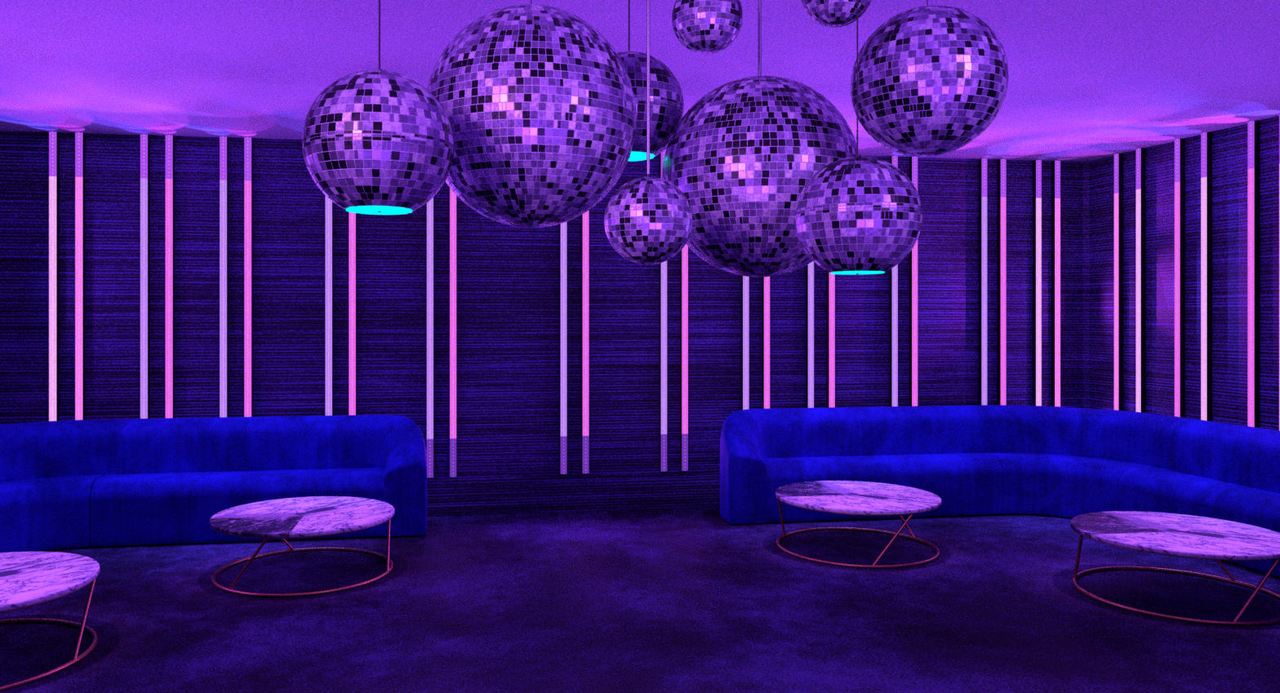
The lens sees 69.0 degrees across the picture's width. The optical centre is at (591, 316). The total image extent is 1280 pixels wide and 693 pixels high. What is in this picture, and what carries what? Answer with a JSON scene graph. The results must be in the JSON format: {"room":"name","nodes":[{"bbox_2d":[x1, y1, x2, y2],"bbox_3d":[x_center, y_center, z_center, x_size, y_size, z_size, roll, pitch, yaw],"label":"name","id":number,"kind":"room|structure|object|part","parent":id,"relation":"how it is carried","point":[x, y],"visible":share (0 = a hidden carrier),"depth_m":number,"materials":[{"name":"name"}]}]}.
{"room":"entertainment venue","nodes":[
{"label":"entertainment venue","id":0,"kind":"room"},
{"bbox_2d":[0,131,1082,516],"bbox_3d":[-0.177,0.103,7.186,8.772,2.994,0.120,0,0,-9],"label":"wall","id":1,"kind":"structure","parent":0,"point":[508,277],"depth_m":7.02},
{"bbox_2d":[48,132,58,421],"bbox_3d":[-3.774,-0.046,6.532,0.050,2.492,0.045,0,0,-9],"label":"led strip","id":2,"kind":"object","parent":1,"relation":"attached to","point":[53,136],"visible":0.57,"depth_m":6.51,"materials":[{"name":"plastic"}]},
{"bbox_2d":[48,176,56,421],"bbox_3d":[-3.771,-0.034,6.511,0.049,1.893,0.003,0,0,-9],"label":"diffuser","id":3,"kind":"object","parent":2,"relation":"attached to","point":[52,180],"depth_m":6.51,"materials":[{"name":"pink plastic"}]},
{"bbox_2d":[75,132,84,420],"bbox_3d":[-3.605,-0.046,6.559,0.050,2.492,0.045,0,0,-9],"label":"led strip","id":4,"kind":"object","parent":1,"relation":"attached to","point":[79,137],"visible":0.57,"depth_m":6.54,"materials":[{"name":"pink plastic"}]},
{"bbox_2d":[75,177,82,420],"bbox_3d":[-3.602,-0.034,6.538,0.049,1.893,0.003,0,0,-9],"label":"diffuser","id":5,"kind":"object","parent":4,"relation":"attached to","point":[78,180],"depth_m":6.54,"materials":[{"name":"pink plastic"}]},
{"bbox_2d":[140,134,149,418],"bbox_3d":[-3.180,-0.046,6.626,0.050,2.492,0.045,0,0,-9],"label":"led strip","id":6,"kind":"object","parent":1,"relation":"attached to","point":[144,139],"visible":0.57,"depth_m":6.61,"materials":[{"name":"purple plastic"}]},
{"bbox_2d":[140,177,147,418],"bbox_3d":[-3.177,-0.034,6.605,0.049,1.893,0.003,0,0,-9],"label":"diffuser","id":7,"kind":"object","parent":6,"relation":"attached to","point":[144,181],"depth_m":6.60,"materials":[{"name":"plastic"}]},
{"bbox_2d":[165,135,174,417],"bbox_3d":[-3.014,-0.046,6.652,0.050,2.492,0.045,0,0,-9],"label":"led strip","id":8,"kind":"object","parent":1,"relation":"attached to","point":[170,140],"visible":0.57,"depth_m":6.63,"materials":[{"name":"pink plastic"}]},
{"bbox_2d":[165,178,173,417],"bbox_3d":[-3.011,-0.034,6.632,0.049,1.893,0.003,0,0,-9],"label":"diffuser","id":9,"kind":"object","parent":8,"relation":"attached to","point":[169,182],"depth_m":6.63,"materials":[{"name":"pink plastic"}]},
{"bbox_2d":[219,137,228,417],"bbox_3d":[-2.650,-0.046,6.710,0.050,2.492,0.045,0,0,-9],"label":"led strip","id":10,"kind":"object","parent":1,"relation":"attached to","point":[224,141],"visible":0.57,"depth_m":6.69,"materials":[{"name":"purple plastic"}]},
{"bbox_2d":[219,180,226,417],"bbox_3d":[-2.647,-0.034,6.689,0.049,1.893,0.003,0,0,-9],"label":"diffuser","id":11,"kind":"object","parent":10,"relation":"attached to","point":[223,184],"depth_m":6.69,"materials":[{"name":"plastic"}]},
{"bbox_2d":[244,137,253,417],"bbox_3d":[-2.483,-0.046,6.737,0.050,2.492,0.045,0,0,-9],"label":"led strip","id":12,"kind":"object","parent":1,"relation":"attached to","point":[248,142],"visible":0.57,"depth_m":6.72,"materials":[{"name":"pink plastic"}]},
{"bbox_2d":[244,180,251,417],"bbox_3d":[-2.480,-0.034,6.716,0.049,1.893,0.003,0,0,-9],"label":"diffuser","id":13,"kind":"object","parent":12,"relation":"attached to","point":[247,184],"depth_m":6.71,"materials":[{"name":"pink plastic"}]},
{"bbox_2d":[324,195,333,415],"bbox_3d":[-1.924,-0.046,6.825,0.050,2.492,0.045,0,0,-9],"label":"led strip","id":14,"kind":"object","parent":1,"relation":"attached to","point":[328,203],"visible":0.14,"depth_m":6.80,"materials":[{"name":"purple plastic"}]},
{"bbox_2d":[348,212,356,415],"bbox_3d":[-1.758,-0.046,6.852,0.050,2.492,0.045,0,0,-9],"label":"led strip","id":15,"kind":"object","parent":1,"relation":"attached to","point":[352,216],"visible":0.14,"depth_m":6.83,"materials":[{"name":"pink plastic"}]},
{"bbox_2d":[426,197,433,477],"bbox_3d":[-1.202,-0.046,6.940,0.050,2.492,0.045,0,0,-9],"label":"led strip","id":16,"kind":"object","parent":1,"relation":"attached to","point":[430,204],"visible":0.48,"depth_m":6.92,"materials":[{"name":"plastic"}]},
{"bbox_2d":[449,187,456,476],"bbox_3d":[-1.034,-0.046,6.966,0.050,2.492,0.045,0,0,-9],"label":"led strip","id":17,"kind":"object","parent":1,"relation":"attached to","point":[452,195],"visible":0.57,"depth_m":6.94,"materials":[{"name":"pink plastic"}]},
{"bbox_2d":[560,222,566,474],"bbox_3d":[-0.212,-0.046,7.097,0.050,2.492,0.045,0,0,-9],"label":"led strip","id":18,"kind":"object","parent":1,"relation":"attached to","point":[562,226],"visible":0.57,"depth_m":7.08,"materials":[{"name":"plastic"}]},
{"bbox_2d":[582,210,588,473],"bbox_3d":[-0.044,-0.046,7.123,0.050,2.492,0.045,0,0,-9],"label":"led strip","id":19,"kind":"object","parent":1,"relation":"attached to","point":[585,215],"visible":0.57,"depth_m":7.10,"materials":[{"name":"pink plastic"}]},
{"bbox_2d":[659,149,666,471],"bbox_3d":[0.561,-0.046,7.220,0.050,2.492,0.045,0,0,-9],"label":"led strip","id":20,"kind":"object","parent":1,"relation":"attached to","point":[663,266],"visible":0.61,"depth_m":7.20,"materials":[{"name":"purple plastic"}]},
{"bbox_2d":[661,261,666,434],"bbox_3d":[0.564,-0.034,7.199,0.049,1.893,0.003,0,0,-9],"label":"diffuser","id":21,"kind":"object","parent":20,"relation":"attached to","point":[664,265],"depth_m":7.20,"materials":[{"name":"plastic"}]},
{"bbox_2d":[680,244,688,471],"bbox_3d":[0.726,-0.046,7.246,0.050,2.492,0.045,0,0,-9],"label":"led strip","id":22,"kind":"object","parent":1,"relation":"attached to","point":[684,251],"visible":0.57,"depth_m":7.22,"materials":[{"name":"pink plastic"}]},
{"bbox_2d":[681,244,688,434],"bbox_3d":[0.729,-0.034,7.225,0.049,1.893,0.003,0,0,-9],"label":"diffuser","id":23,"kind":"object","parent":22,"relation":"attached to","point":[685,250],"depth_m":7.22,"materials":[{"name":"pink plastic"}]},
{"bbox_2d":[741,275,749,409],"bbox_3d":[1.213,-0.046,7.323,0.050,2.492,0.045,0,0,-9],"label":"led strip","id":24,"kind":"object","parent":1,"relation":"attached to","point":[744,280],"visible":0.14,"depth_m":7.30,"materials":[{"name":"purple plastic"}]},
{"bbox_2d":[761,276,769,408],"bbox_3d":[1.383,-0.046,7.350,0.050,2.492,0.045,0,0,-9],"label":"led strip","id":25,"kind":"object","parent":1,"relation":"attached to","point":[765,280],"visible":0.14,"depth_m":7.33,"materials":[{"name":"pink plastic"}]},
{"bbox_2d":[805,261,813,408],"bbox_3d":[1.743,-0.046,7.407,0.050,2.492,0.045,0,0,-9],"label":"led strip","id":26,"kind":"object","parent":1,"relation":"attached to","point":[810,267],"visible":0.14,"depth_m":7.38,"materials":[{"name":"plastic"}]},
{"bbox_2d":[826,271,835,407],"bbox_3d":[1.917,-0.046,7.435,0.050,2.492,0.045,0,0,-9],"label":"led strip","id":27,"kind":"object","parent":1,"relation":"attached to","point":[830,277],"visible":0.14,"depth_m":7.41,"materials":[{"name":"pink plastic"}]},
{"bbox_2d":[888,155,897,406],"bbox_3d":[2.446,-0.046,7.519,0.050,2.492,0.045,0,0,-9],"label":"led strip","id":28,"kind":"object","parent":1,"relation":"attached to","point":[893,273],"visible":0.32,"depth_m":7.50,"materials":[{"name":"plastic"}]},
{"bbox_2d":[892,264,897,406],"bbox_3d":[2.450,-0.034,7.498,0.049,1.893,0.003,0,0,-9],"label":"diffuser","id":29,"kind":"object","parent":28,"relation":"attached to","point":[895,269],"depth_m":7.50,"materials":[{"name":"plastic"}]},
{"bbox_2d":[909,156,917,406],"bbox_3d":[2.617,-0.046,7.546,0.050,2.492,0.045,0,0,-9],"label":"led strip","id":30,"kind":"object","parent":1,"relation":"attached to","point":[913,160],"visible":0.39,"depth_m":7.52,"materials":[{"name":"plastic"}]},
{"bbox_2d":[911,240,917,406],"bbox_3d":[2.621,-0.034,7.525,0.049,1.893,0.003,0,0,-9],"label":"diffuser","id":31,"kind":"object","parent":30,"relation":"attached to","point":[914,251],"depth_m":7.52,"materials":[{"name":"pink plastic"}]},
{"bbox_2d":[978,158,986,404],"bbox_3d":[3.221,-0.046,7.641,0.050,2.492,0.045,0,0,-9],"label":"led strip","id":32,"kind":"object","parent":1,"relation":"attached to","point":[982,162],"visible":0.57,"depth_m":7.62,"materials":[{"name":"plastic"}]},
{"bbox_2d":[981,196,986,404],"bbox_3d":[3.224,-0.034,7.620,0.049,1.893,0.003,0,0,-9],"label":"diffuser","id":33,"kind":"object","parent":32,"relation":"attached to","point":[984,199],"depth_m":7.62,"materials":[{"name":"plastic"}]},
{"bbox_2d":[997,159,1006,404],"bbox_3d":[3.388,-0.046,7.668,0.050,2.492,0.045,0,0,-9],"label":"led strip","id":34,"kind":"object","parent":1,"relation":"attached to","point":[1002,163],"visible":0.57,"depth_m":7.65,"materials":[{"name":"pink plastic"}]},
{"bbox_2d":[1000,197,1006,404],"bbox_3d":[3.391,-0.034,7.647,0.049,1.893,0.003,0,0,-9],"label":"diffuser","id":35,"kind":"object","parent":34,"relation":"attached to","point":[1003,200],"depth_m":7.65,"materials":[{"name":"pink plastic"}]},
{"bbox_2d":[1032,160,1041,405],"bbox_3d":[3.703,-0.046,7.718,0.050,2.492,0.045,0,0,-9],"label":"led strip","id":36,"kind":"object","parent":1,"relation":"attached to","point":[1037,165],"visible":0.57,"depth_m":7.70,"materials":[{"name":"pink plastic"}]},
{"bbox_2d":[1035,197,1041,405],"bbox_3d":[3.706,-0.034,7.697,0.049,1.893,0.003,0,0,-9],"label":"diffuser","id":37,"kind":"object","parent":36,"relation":"attached to","point":[1038,200],"depth_m":7.70,"materials":[{"name":"plastic"}]},
{"bbox_2d":[1051,160,1060,406],"bbox_3d":[3.873,-0.046,7.745,0.050,2.492,0.045,0,0,-9],"label":"led strip","id":38,"kind":"object","parent":1,"relation":"attached to","point":[1055,165],"visible":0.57,"depth_m":7.72,"materials":[{"name":"pink plastic"}]},
{"bbox_2d":[1054,198,1060,406],"bbox_3d":[3.876,-0.034,7.724,0.049,1.893,0.003,0,0,-9],"label":"diffuser","id":39,"kind":"object","parent":38,"relation":"attached to","point":[1057,201],"depth_m":7.72,"materials":[{"name":"pink plastic"}]},
{"bbox_2d":[1082,161,1089,408],"bbox_3d":[4.150,0.103,7.794,0.035,2.794,0.035,0,0,-9],"label":"trim","id":40,"kind":"structure","parent":1,"relation":"attached to","point":[1086,166],"depth_m":7.79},
{"bbox_2d":[0,506,1279,692],"bbox_3d":[0.590,1.550,2.354,8.772,0.100,9.665,0,0,-9],"label":"floor","id":41,"kind":"structure","parent":0,"point":[687,600],"depth_m":4.63,"materials":[{"name":"carpet"}]},
{"bbox_2d":[0,551,99,691],"bbox_3d":[-2.727,1.327,4.055,1.033,0.344,1.033,0,0,-9],"label":"coffee table","id":42,"kind":"object","parent":41,"relation":"on","point":[27,579],"visible":1,"depth_m":4.14,"materials":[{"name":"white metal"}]},
{"bbox_3d":[-2.253,1.332,4.139,0.017,0.318,0.271,0,0,-10],"label":"leg","id":43,"kind":"part","parent":42,"relation":"part of","materials":[{"name":"orange metal"}]},
{"bbox_2d":[0,414,426,552],"bbox_3d":[-3.192,1.103,5.251,2.362,0.789,4.554,0,0,32],"label":"curved sofa","id":44,"kind":"object","parent":41,"relation":"on","point":[64,484],"visible":0.9,"depth_m":6.25,"materials":[{"name":"blue fabric"}]},
{"bbox_3d":[-3.665,1.276,5.842,0.512,0.431,1.256,0,0,36],"label":"seat","id":45,"kind":"part","parent":44,"relation":"part of","materials":[{"name":"blue fabric"}]},
{"bbox_3d":[-3.381,1.103,5.390,1.893,0.789,4.317,0,0,32],"label":"backrest","id":46,"kind":"part","parent":44,"relation":"part of","materials":[{"name":"blue fabric"}]},
{"bbox_3d":[-2.303,1.276,6.323,1.938,0.431,0.362,0,0,-9],"label":"seat","id":47,"kind":"part","parent":44,"relation":"part of","materials":[{"name":"blue fabric"}]},
{"bbox_3d":[-1.362,1.103,6.580,0.401,0.789,0.567,0,0,-9],"label":"armrest","id":48,"kind":"part","parent":44,"relation":"part of","materials":[{"name":"blue fabric"}]},
{"bbox_2d":[209,496,394,597],"bbox_3d":[-1.682,1.327,5.458,1.033,0.344,1.033,0,0,-9],"label":"coffee table","id":49,"kind":"object","parent":41,"relation":"on","point":[308,516],"visible":1,"depth_m":5.33,"materials":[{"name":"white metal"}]},
{"bbox_3d":[-1.846,1.332,5.006,0.271,0.318,0.017,0,0,20],"label":"leg","id":50,"kind":"part","parent":49,"relation":"part of","materials":[{"name":"orange metal"}]},
{"bbox_3d":[-1.991,1.332,5.827,0.271,0.318,0.017,0,0,-40],"label":"leg","id":51,"kind":"part","parent":49,"relation":"part of","materials":[{"name":"orange metal"}]},
{"bbox_3d":[-1.208,1.332,5.542,0.017,0.318,0.271,0,0,-10],"label":"leg","id":52,"kind":"part","parent":49,"relation":"part of","materials":[{"name":"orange metal"}]},
{"bbox_2d":[775,480,941,568],"bbox_3d":[1.719,1.327,6.026,1.033,0.344,1.033,0,0,-9],"label":"coffee table","id":53,"kind":"object","parent":41,"relation":"on","point":[844,497],"visible":1,"depth_m":5.93,"materials":[{"name":"stone"}]},
{"bbox_3d":[1.267,1.332,6.191,0.017,0.318,0.271,0,0,20],"label":"leg","id":54,"kind":"part","parent":53,"relation":"part of","materials":[{"name":"orange metal"}]},
{"bbox_3d":[1.803,1.332,5.553,0.271,0.318,0.017,0,0,-10],"label":"leg","id":55,"kind":"part","parent":53,"relation":"part of","materials":[{"name":"orange metal"}]},
{"bbox_3d":[2.088,1.332,6.336,0.017,0.318,0.271,0,0,-40],"label":"leg","id":56,"kind":"part","parent":53,"relation":"part of","materials":[{"name":"orange metal"}]},
{"bbox_2d":[720,404,1279,577],"bbox_3d":[3.294,1.103,6.274,4.554,0.789,2.362,0,0,40],"label":"curved sofa","id":57,"kind":"object","parent":41,"relation":"on","point":[980,460],"visible":0.87,"depth_m":6.89,"materials":[{"name":"blue fabric"}]},
{"bbox_3d":[1.142,1.103,6.973,0.401,0.789,0.567,0,0,-9],"label":"armrest","id":58,"kind":"part","parent":57,"relation":"part of","materials":[{"name":"blue fabric"}]},
{"bbox_3d":[2.117,1.276,7.019,1.938,0.431,0.362,0,0,-9],"label":"seat","id":59,"kind":"part","parent":57,"relation":"part of","materials":[{"name":"blue fabric"}]},
{"bbox_3d":[3.431,1.103,6.465,4.317,0.789,1.893,0,0,40],"label":"backrest","id":60,"kind":"part","parent":57,"relation":"part of","materials":[{"name":"blue fabric"}]},
{"bbox_3d":[3.560,1.276,6.983,1.256,0.431,0.512,0,0,36],"label":"seat","id":61,"kind":"part","parent":57,"relation":"part of","materials":[{"name":"blue fabric"}]},
{"bbox_3d":[4.073,1.276,5.419,0.362,0.431,2.348,0,0,-9],"label":"seat","id":62,"kind":"part","parent":57,"relation":"part of","materials":[{"name":"blue fabric"}]},
{"bbox_2d":[1070,511,1279,626],"bbox_3d":[3.160,1.327,5.003,1.033,0.344,1.033,0,0,-9],"label":"coffee table","id":63,"kind":"object","parent":41,"relation":"on","point":[1184,535],"visible":1,"depth_m":4.92,"materials":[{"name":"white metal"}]},
{"bbox_3d":[2.708,1.332,5.167,0.017,0.318,0.271,0,0,20],"label":"leg","id":64,"kind":"part","parent":63,"relation":"part of","materials":[{"name":"orange metal"}]},
{"bbox_3d":[3.529,1.332,5.312,0.017,0.318,0.271,0,0,-40],"label":"leg","id":65,"kind":"part","parent":63,"relation":"part of","materials":[{"name":"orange metal"}]},
{"bbox_3d":[3.244,1.332,4.529,0.271,0.318,0.017,0,0,-10],"label":"leg","id":66,"kind":"part","parent":63,"relation":"part of","materials":[{"name":"orange metal"}]},
{"bbox_2d":[0,0,1279,162],"bbox_3d":[0.590,-1.343,2.354,8.772,0.100,9.665,0,0,-9],"label":"ceiling","id":67,"kind":"structure","parent":0,"point":[1089,80],"depth_m":4.64,"materials":[{"name":"paint"}]},
{"bbox_2d":[302,0,453,214],"bbox_3d":[-0.592,-0.792,2.600,0.414,1.002,0.414,0,0,-34],"label":"ball","id":68,"kind":"object","parent":67,"relation":"hanging from","point":[379,141],"visible":1,"depth_m":2.45,"materials":[{"name":"metal"}]},
{"bbox_2d":[426,0,636,227],"bbox_3d":[-0.203,-0.797,3.150,0.712,0.992,0.712,0,0,-37],"label":"ball","id":69,"kind":"object","parent":67,"relation":"hanging from","point":[539,105],"visible":0.93,"depth_m":2.88,"materials":[{"name":"metal"}]},
{"bbox_2d":[604,0,693,264],"bbox_3d":[0.179,-0.727,2.900,0.276,1.132,0.276,0,0,-20],"label":"ball","id":70,"kind":"object","parent":67,"relation":"hanging from","point":[648,220],"visible":1,"depth_m":2.80,"materials":[{"name":"metal"}]},
{"bbox_2d":[617,0,684,161],"bbox_3d":[0.153,-0.966,3.750,0.440,0.654,0.441,0,0,29],"label":"ball","id":71,"kind":"object","parent":67,"relation":"hanging from","point":[666,98],"visible":0.5,"depth_m":3.59,"materials":[{"name":"metal"}]},
{"bbox_2d":[671,0,742,54],"bbox_3d":[0.412,-1.114,3.300,0.251,0.358,0.251,0,0,-15],"label":"ball","id":72,"kind":"object","parent":67,"relation":"hanging from","point":[705,27],"visible":1,"depth_m":3.21,"materials":[{"name":"metal"}]},
{"bbox_2d":[662,0,858,276],"bbox_3d":[0.644,-0.721,3.550,0.744,1.143,0.744,0,0,36],"label":"ball","id":73,"kind":"object","parent":67,"relation":"hanging from","point":[742,157],"visible":0.73,"depth_m":3.27,"materials":[{"name":"metal"}]},
{"bbox_2d":[800,0,871,27],"bbox_3d":[0.806,-1.123,3.050,0.234,0.341,0.234,0,0,22],"label":"ball","id":74,"kind":"object","parent":67,"relation":"hanging from","point":[826,13],"visible":1,"depth_m":3.00,"materials":[{"name":"metal"}]},
{"bbox_2d":[794,0,922,274],"bbox_3d":[0.816,-0.711,2.850,0.377,1.164,0.377,0,0,41],"label":"ball","id":75,"kind":"object","parent":67,"relation":"hanging from","point":[856,215],"visible":1,"depth_m":2.71,"materials":[{"name":"metal"}]},
{"bbox_2d":[850,0,1008,156],"bbox_3d":[1.121,-0.914,3.100,0.495,0.758,0.494,0,0,-16],"label":"ball","id":76,"kind":"object","parent":67,"relation":"hanging from","point":[932,79],"visible":1,"depth_m":2.92,"materials":[{"name":"metal"}]},
{"bbox_2d":[1089,116,1279,430],"bbox_3d":[4.981,0.103,3.050,0.120,2.994,9.905,0,0,-9],"label":"wall","id":77,"kind":"structure","parent":0,"point":[1229,146],"depth_m":6.72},
{"bbox_2d":[1114,153,1123,410],"bbox_3d":[4.206,-0.046,7.410,0.045,2.492,0.050,0,0,-9],"label":"led strip","id":78,"kind":"object","parent":77,"relation":"attached to","point":[1118,158],"visible":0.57,"depth_m":7.39,"materials":[{"name":"pink plastic"}]},
{"bbox_2d":[1114,192,1118,410],"bbox_3d":[4.185,-0.034,7.407,0.003,1.893,0.049,0,0,-9],"label":"diffuser","id":79,"kind":"object","parent":78,"relation":"attached to","point":[1116,194],"depth_m":7.41,"materials":[{"name":"pink plastic"}]},
{"bbox_2d":[1135,148,1146,413],"bbox_3d":[4.243,-0.046,7.175,0.045,2.492,0.050,0,0,-9],"label":"led strip","id":80,"kind":"object","parent":77,"relation":"attached to","point":[1140,153],"visible":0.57,"depth_m":7.15,"materials":[{"name":"plastic"}]},
{"bbox_2d":[1135,188,1141,412],"bbox_3d":[4.222,-0.034,7.172,0.003,1.893,0.049,0,0,-9],"label":"diffuser","id":81,"kind":"object","parent":80,"relation":"attached to","point":[1138,191],"depth_m":7.17,"materials":[{"name":"pink plastic"}]},
{"bbox_2d":[1174,138,1185,417],"bbox_3d":[4.303,-0.046,6.795,0.045,2.492,0.050,0,0,-9],"label":"led strip","id":82,"kind":"object","parent":77,"relation":"attached to","point":[1180,144],"visible":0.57,"depth_m":6.77,"materials":[{"name":"pink plastic"}]},
{"bbox_2d":[1174,182,1180,417],"bbox_3d":[4.282,-0.034,6.792,0.003,1.893,0.049,0,0,-9],"label":"diffuser","id":83,"kind":"object","parent":82,"relation":"attached to","point":[1177,184],"depth_m":6.79,"materials":[{"name":"pink plastic"}]},
{"bbox_2d":[1200,132,1212,421],"bbox_3d":[4.341,-0.046,6.557,0.045,2.492,0.050,0,0,-9],"label":"led strip","id":84,"kind":"object","parent":77,"relation":"attached to","point":[1206,138],"visible":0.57,"depth_m":6.54,"materials":[{"name":"plastic"}]},
{"bbox_2d":[1200,177,1206,420],"bbox_3d":[4.320,-0.034,6.554,0.003,1.893,0.049,0,0,-9],"label":"diffuser","id":85,"kind":"object","parent":84,"relation":"attached to","point":[1203,180],"depth_m":6.55,"materials":[{"name":"pink plastic"}]},
{"bbox_2d":[1247,120,1260,427],"bbox_3d":[4.402,-0.046,6.175,0.045,2.492,0.050,0,0,-9],"label":"led strip","id":86,"kind":"object","parent":77,"relation":"attached to","point":[1253,127],"visible":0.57,"depth_m":6.15,"materials":[{"name":"pink plastic"}]},
{"bbox_2d":[1247,168,1254,426],"bbox_3d":[4.381,-0.034,6.171,0.003,1.893,0.049,0,0,-9],"label":"diffuser","id":87,"kind":"object","parent":86,"relation":"attached to","point":[1251,171],"depth_m":6.17,"materials":[{"name":"pink plastic"}]},
{"bbox_2d":[1279,115,1279,431],"bbox_3d":[4.439,-0.046,5.941,0.045,2.492,0.050,0,0,-9],"label":"led strip","id":88,"kind":"object","parent":77,"relation":"attached to","point":[1279,115],"visible":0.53,"depth_m":5.96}
]}

